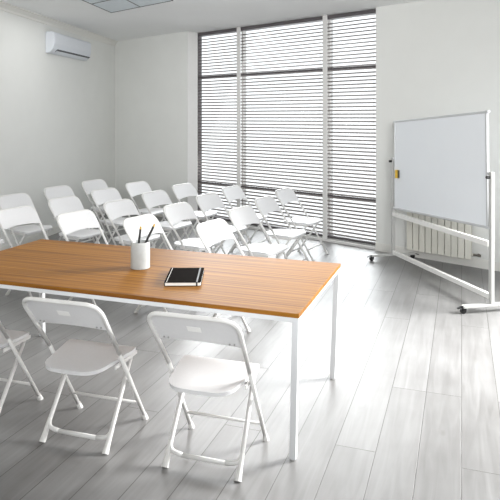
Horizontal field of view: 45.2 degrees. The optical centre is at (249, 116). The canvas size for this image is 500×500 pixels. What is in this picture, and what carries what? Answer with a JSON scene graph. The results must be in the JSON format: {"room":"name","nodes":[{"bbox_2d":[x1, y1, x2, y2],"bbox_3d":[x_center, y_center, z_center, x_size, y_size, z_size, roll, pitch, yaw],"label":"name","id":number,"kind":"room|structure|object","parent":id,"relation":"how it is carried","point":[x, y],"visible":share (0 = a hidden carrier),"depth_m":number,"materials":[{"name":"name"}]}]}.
{"room":"training room","nodes":[
{"label":"training room","id":0,"kind":"room"},
{"bbox_2d":[0,10,114,246],"bbox_3d":[-3.550,0.150,4.569,0.200,3.090,13.200,0,0,8],"label":"wall","id":1,"kind":"structure","parent":0,"point":[57,113],"depth_m":8.54,"materials":[{"name":"paint"}]},
{"bbox_2d":[0,210,103,250],"bbox_3d":[-3.445,1.645,4.554,0.014,0.100,13.200,0,0,8],"label":"baseboard","id":2,"kind":"structure","parent":1,"relation":"attached to","point":[56,229],"depth_m":8.17,"materials":[{"name":"paint"}]},
{"bbox_2d":[0,1,117,45],"bbox_3d":[-3.417,-1.350,4.550,0.070,0.090,13.200,0,0,8],"label":"trim","id":3,"kind":"structure","parent":1,"relation":"attached to","point":[4,6],"depth_m":8.58,"materials":[{"name":"paint"}]},
{"bbox_2d":[46,31,90,60],"bbox_3d":[-2.720,-1.055,9.066,0.138,0.300,1.276,0,0,8],"label":"air conditioner","id":4,"kind":"object","parent":1,"relation":"attached to","point":[59,44],"visible":1,"depth_m":8.86,"materials":[{"name":"plastic"}]},
{"bbox_2d":[55,50,89,58],"bbox_3d":[-2.695,-0.935,9.103,0.089,0.060,1.116,0,0,8],"label":"air vent","id":5,"kind":"object","parent":4,"relation":"attached to","point":[56,50],"depth_m":9.06,"materials":[{"name":"white plastic"}]},
{"bbox_2d":[115,31,186,207],"bbox_3d":[-1.759,0.150,10.571,2.181,3.090,0.220,0,0,42],"label":"wall","id":6,"kind":"structure","parent":0,"point":[151,72],"depth_m":10.37,"materials":[{"name":"paint"}]},
{"bbox_2d":[136,207,187,220],"bbox_3d":[-1.758,1.645,10.412,1.995,0.100,0.014,0,0,42],"label":"baseboard","id":7,"kind":"structure","parent":6,"relation":"attached to","point":[159,215],"depth_m":10.19,"materials":[{"name":"paint"}]},
{"bbox_2d":[187,31,197,220],"bbox_3d":[-0.945,0.150,9.835,0.014,3.090,0.223,0,0,42],"label":"trim","id":8,"kind":"structure","parent":6,"relation":"attached to","point":[192,37],"depth_m":9.83,"materials":[{"name":"paint"}]},
{"bbox_2d":[198,14,375,244],"bbox_3d":[0.411,0.150,8.877,3.523,3.090,0.170,0,0,42],"label":"window","id":9,"kind":"structure","parent":6,"relation":"in","point":[239,32],"depth_m":8.72,"materials":[{"name":"paint"}]},
{"bbox_2d":[198,28,236,220],"bbox_3d":[-0.516,0.124,9.673,0.989,3.031,0.060,0,0,42],"label":"blind","id":10,"kind":"object","parent":9,"relation":"attached to","point":[232,29],"visible":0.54,"depth_m":9.67,"materials":[{"name":"white plastic"}]},
{"bbox_2d":[241,16,327,235],"bbox_3d":[0.456,0.124,8.797,1.613,3.031,0.060,0,0,42],"label":"blind","id":11,"kind":"object","parent":9,"relation":"attached to","point":[320,18],"visible":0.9,"depth_m":8.77,"materials":[{"name":"white plastic"}]},
{"bbox_2d":[327,9,375,243],"bbox_3d":[1.373,0.124,7.971,0.840,3.031,0.060,0,0,42],"label":"blind","id":12,"kind":"object","parent":9,"relation":"attached to","point":[372,11],"visible":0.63,"depth_m":7.98,"materials":[{"name":"white plastic"}]},
{"bbox_2d":[0,0,423,40],"bbox_3d":[0.658,-1.455,4.748,10.134,0.120,13.447,0,0,0],"label":"ceiling","id":13,"kind":"structure","parent":0,"point":[175,16],"depth_m":8.01,"materials":[{"name":"paint"}]},
{"bbox_2d":[82,0,172,12],"bbox_3d":[-1.482,-1.387,6.934,1.927,0.013,1.058,0,0,42],"label":"recessed light","id":14,"kind":"object","parent":13,"relation":"in","point":[112,6],"visible":1,"depth_m":7.33,"materials":[{"name":"white plastic"}]},
{"bbox_2d":[84,0,105,3],"bbox_3d":[-1.764,-1.390,6.835,0.931,0.008,0.511,0,0,42],"label":"diffuser","id":15,"kind":"object","parent":14,"relation":"attached to","point":[88,1],"depth_m":7.20,"materials":[{"name":"white plastic"}]},
{"bbox_2d":[93,0,138,11],"bbox_3d":[-1.661,-1.390,7.447,0.931,0.008,0.511,0,0,42],"label":"diffuser","id":16,"kind":"object","parent":14,"relation":"attached to","point":[107,5],"depth_m":7.39,"materials":[{"name":"white plastic"}]},
{"bbox_2d":[129,0,170,6],"bbox_3d":[-1.201,-1.390,7.032,0.511,0.008,0.931,0,0,10],"label":"diffuser","id":17,"kind":"object","parent":14,"relation":"attached to","point":[132,3],"depth_m":7.26,"materials":[{"name":"white plastic"}]},
{"bbox_2d":[0,213,499,499],"bbox_3d":[0.658,1.745,4.748,10.134,0.100,13.447,0,0,0],"label":"floor","id":18,"kind":"structure","parent":0,"point":[410,410],"depth_m":3.55,"materials":[{"name":"grey laminate"}]},
{"bbox_2d":[0,321,42,412],"bbox_3d":[-1.537,1.300,3.421,0.468,0.810,0.545,0,0,17],"label":"folding chair","id":19,"kind":"object","parent":18,"relation":"on","point":[13,338],"visible":1,"depth_m":3.43,"materials":[{"name":"plastic"}]},
{"bbox_2d":[0,205,47,296],"bbox_3d":[-2.113,1.300,5.817,0.545,0.810,0.468,0,0,29],"label":"folding chair","id":20,"kind":"object","parent":18,"relation":"on","point":[9,217],"visible":0.38,"depth_m":5.90,"materials":[{"name":"plastic"}]},
{"bbox_2d":[0,193,52,245],"bbox_3d":[-2.538,1.300,6.851,0.545,0.810,0.468,0,0,27],"label":"folding chair","id":21,"kind":"object","parent":18,"relation":"on","point":[17,199],"visible":0.7,"depth_m":6.89,"materials":[{"name":"plastic"}]},
{"bbox_2d":[44,185,94,242],"bbox_3d":[-2.280,1.300,7.630,0.545,0.810,0.468,0,0,29],"label":"folding chair","id":22,"kind":"object","parent":18,"relation":"on","point":[63,190],"visible":0.26,"depth_m":7.71,"materials":[{"name":"plastic"}]},
{"bbox_2d":[48,195,103,243],"bbox_3d":[-1.876,1.300,6.593,0.545,0.810,0.468,0,0,28],"label":"folding chair","id":23,"kind":"object","parent":18,"relation":"on","point":[59,205],"visible":0.62,"depth_m":6.62,"materials":[{"name":"plastic"}]},
{"bbox_2d":[56,209,108,306],"bbox_3d":[-1.451,1.300,5.559,0.545,0.810,0.468,0,0,30],"label":"folding chair","id":24,"kind":"object","parent":18,"relation":"on","point":[69,222],"visible":0.43,"depth_m":5.65,"materials":[{"name":"plastic"}]},
{"bbox_2d":[22,297,147,454],"bbox_3d":[-0.867,1.300,3.193,0.468,0.810,0.545,0,0,17],"label":"folding chair","id":25,"kind":"object","parent":18,"relation":"on","point":[75,356],"visible":1,"depth_m":3.10,"materials":[{"name":"plastic"}]},
{"bbox_2d":[81,179,123,242],"bbox_3d":[-2.021,1.300,8.407,0.545,0.810,0.468,0,0,29],"label":"folding chair","id":26,"kind":"object","parent":18,"relation":"on","point":[88,186],"visible":0.48,"depth_m":8.39,"materials":[{"name":"plastic"}]},
{"bbox_2d":[91,187,130,244],"bbox_3d":[-1.617,1.300,7.372,0.545,0.810,0.468,0,0,30],"label":"folding chair","id":27,"kind":"object","parent":18,"relation":"on","point":[100,196],"visible":0.56,"depth_m":7.37,"materials":[{"name":"plastic"}]},
{"bbox_2d":[103,198,160,247],"bbox_3d":[-1.213,1.300,6.335,0.545,0.810,0.468,0,0,29],"label":"folding chair","id":28,"kind":"object","parent":18,"relation":"on","point":[114,209],"visible":0.59,"depth_m":6.37,"materials":[{"name":"plastic"}]},
{"bbox_2d":[123,214,172,312],"bbox_3d":[-0.789,1.300,5.299,0.545,0.810,0.468,0,0,29],"label":"folding chair","id":29,"kind":"object","parent":18,"relation":"on","point":[131,226],"visible":0.44,"depth_m":5.38,"materials":[{"name":"plastic"}]},
{"bbox_2d":[125,181,175,246],"bbox_3d":[-1.359,1.300,8.149,0.545,0.810,0.468,0,0,30],"label":"folding chair","id":30,"kind":"object","parent":18,"relation":"on","point":[133,189],"visible":0.59,"depth_m":8.19,"materials":[{"name":"plastic"}]},
{"bbox_2d":[141,190,194,251],"bbox_3d":[-0.955,1.300,7.113,0.545,0.810,0.468,0,0,30],"label":"folding chair","id":31,"kind":"object","parent":18,"relation":"on","point":[151,199],"visible":0.7,"depth_m":7.14,"materials":[{"name":"plastic"}]},
{"bbox_2d":[0,239,340,459],"bbox_3d":[-0.699,1.325,3.802,2.360,0.740,1.065,0,0,19],"label":"conference table","id":32,"kind":"object","parent":18,"relation":"on","point":[277,289],"visible":0.94,"depth_m":3.55,"materials":[{"name":"brown wood"}]},
{"bbox_2d":[131,240,149,269],"bbox_3d":[-0.694,0.872,3.800,0.121,0.166,0.121,0,0,0],"label":"pen cup","id":33,"kind":"object","parent":32,"relation":"on","point":[140,252],"visible":0.99,"depth_m":3.75,"materials":[{"name":"ceramic"}]},
{"bbox_2d":[138,226,141,242],"bbox_3d":[-0.702,0.811,3.770,0.042,0.249,0.014,0,0,-2],"label":"pencil","id":34,"kind":"object","parent":33,"relation":"in","point":[140,228],"visible":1,"depth_m":3.76,"materials":[{"name":"black wood"}]},
{"bbox_2d":[144,224,154,242],"bbox_3d":[-0.670,0.810,3.821,0.132,0.256,0.014,0,0,-8],"label":"pencil","id":35,"kind":"object","parent":33,"relation":"in","point":[153,226],"visible":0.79,"depth_m":3.82,"materials":[{"name":"black wood"}]},
{"bbox_2d":[164,267,203,285],"bbox_3d":[-0.384,0.943,3.550,0.208,0.023,0.333,0,0,-1],"label":"notebook","id":36,"kind":"object","parent":32,"relation":"on","point":[176,276],"visible":1,"depth_m":3.49,"materials":[{"name":"paper"}]},
{"bbox_2d":[163,202,220,252],"bbox_3d":[-0.551,1.300,6.076,0.545,0.810,0.468,0,0,29],"label":"folding chair","id":37,"kind":"object","parent":18,"relation":"on","point":[174,213],"visible":0.7,"depth_m":6.09,"materials":[{"name":"plastic"}]},
{"bbox_2d":[172,183,222,250],"bbox_3d":[-0.697,1.300,7.890,0.545,0.810,0.468,0,0,30],"label":"folding chair","id":38,"kind":"object","parent":18,"relation":"on","point":[180,191],"visible":0.62,"depth_m":7.92,"materials":[{"name":"plastic"}]},
{"bbox_2d":[147,311,268,481],"bbox_3d":[-0.195,1.300,2.967,0.468,0.810,0.545,0,0,17],"label":"folding chair","id":39,"kind":"object","parent":18,"relation":"on","point":[195,375],"visible":1,"depth_m":2.87,"materials":[{"name":"plastic"}]},
{"bbox_2d":[196,193,249,255],"bbox_3d":[-0.293,1.300,6.854,0.545,0.810,0.468,0,0,30],"label":"folding chair","id":40,"kind":"object","parent":18,"relation":"on","point":[208,201],"visible":0.46,"depth_m":6.92,"materials":[{"name":"plastic"}]},
{"bbox_2d":[196,218,250,332],"bbox_3d":[-0.127,1.300,5.040,0.545,0.810,0.468,0,0,29],"label":"folding chair","id":41,"kind":"object","parent":18,"relation":"on","point":[210,232],"visible":0.41,"depth_m":5.11,"materials":[{"name":"plastic"}]},
{"bbox_2d":[222,185,269,251],"bbox_3d":[-0.035,1.300,7.630,0.545,0.810,0.468,0,0,29],"label":"folding chair","id":42,"kind":"object","parent":18,"relation":"on","point":[234,192],"visible":0.61,"depth_m":7.69,"materials":[{"name":"plastic"}]},
{"bbox_2d":[228,205,287,258],"bbox_3d":[0.111,1.300,5.818,0.545,0.810,0.468,0,0,30],"label":"folding chair","id":43,"kind":"object","parent":18,"relation":"on","point":[241,216],"visible":0.82,"depth_m":5.84,"materials":[{"name":"plastic"}]},
{"bbox_2d":[254,195,308,260],"bbox_3d":[0.368,1.300,6.593,0.545,0.810,0.468,0,0,28],"label":"folding chair","id":44,"kind":"object","parent":18,"relation":"on","point":[265,205],"visible":0.85,"depth_m":6.62,"materials":[{"name":"plastic"}]},
{"bbox_2d":[275,187,327,260],"bbox_3d":[0.627,1.300,7.372,0.545,0.810,0.468,0,0,30],"label":"folding chair","id":45,"kind":"object","parent":18,"relation":"on","point":[284,195],"visible":0.92,"depth_m":7.39,"materials":[{"name":"plastic"}]},
{"bbox_2d":[367,110,499,313],"bbox_3d":[1.903,0.817,6.180,0.658,1.755,1.991,0,0,-12],"label":"whiteboard","id":46,"kind":"object","parent":18,"relation":"on","point":[442,162],"visible":1,"depth_m":5.93,"materials":[{"name":"ceramic"}]},
{"bbox_2d":[395,170,398,177],"bbox_3d":[1.709,0.663,6.968,0.027,0.098,0.079,0,0,-12],"label":"eraser","id":47,"kind":"object","parent":46,"relation":"attached to","point":[396,171],"visible":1,"depth_m":6.95,"materials":[{"name":"yellow plastic"}]},
{"bbox_2d":[376,0,499,261],"bbox_3d":[2.852,0.150,6.522,3.337,3.090,0.038,0,0,42],"label":"wall","id":48,"kind":"structure","parent":0,"point":[434,57],"depth_m":7.11,"materials":[{"name":"paint"}]},
{"bbox_2d":[199,218,374,249],"bbox_3d":[0.402,1.677,8.808,3.363,0.035,0.125,0,0,42],"label":"trim","id":49,"kind":"structure","parent":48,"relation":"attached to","point":[314,237],"depth_m":8.13,"materials":[{"name":"paint"}]},
{"bbox_2d":[375,243,499,271],"bbox_3d":[3.540,1.645,5.867,5.238,0.100,0.014,0,0,42],"label":"baseboard","id":50,"kind":"structure","parent":48,"relation":"attached to","point":[474,262],"depth_m":7.01,"materials":[{"name":"paint"}]},
{"bbox_2d":[407,212,480,259],"bbox_3d":[2.243,1.360,6.967,0.870,0.470,0.114,0,0,42],"label":"radiator","id":51,"kind":"object","parent":48,"relation":"attached to","point":[420,238],"visible":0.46,"depth_m":6.96,"materials":[{"name":"metal"}]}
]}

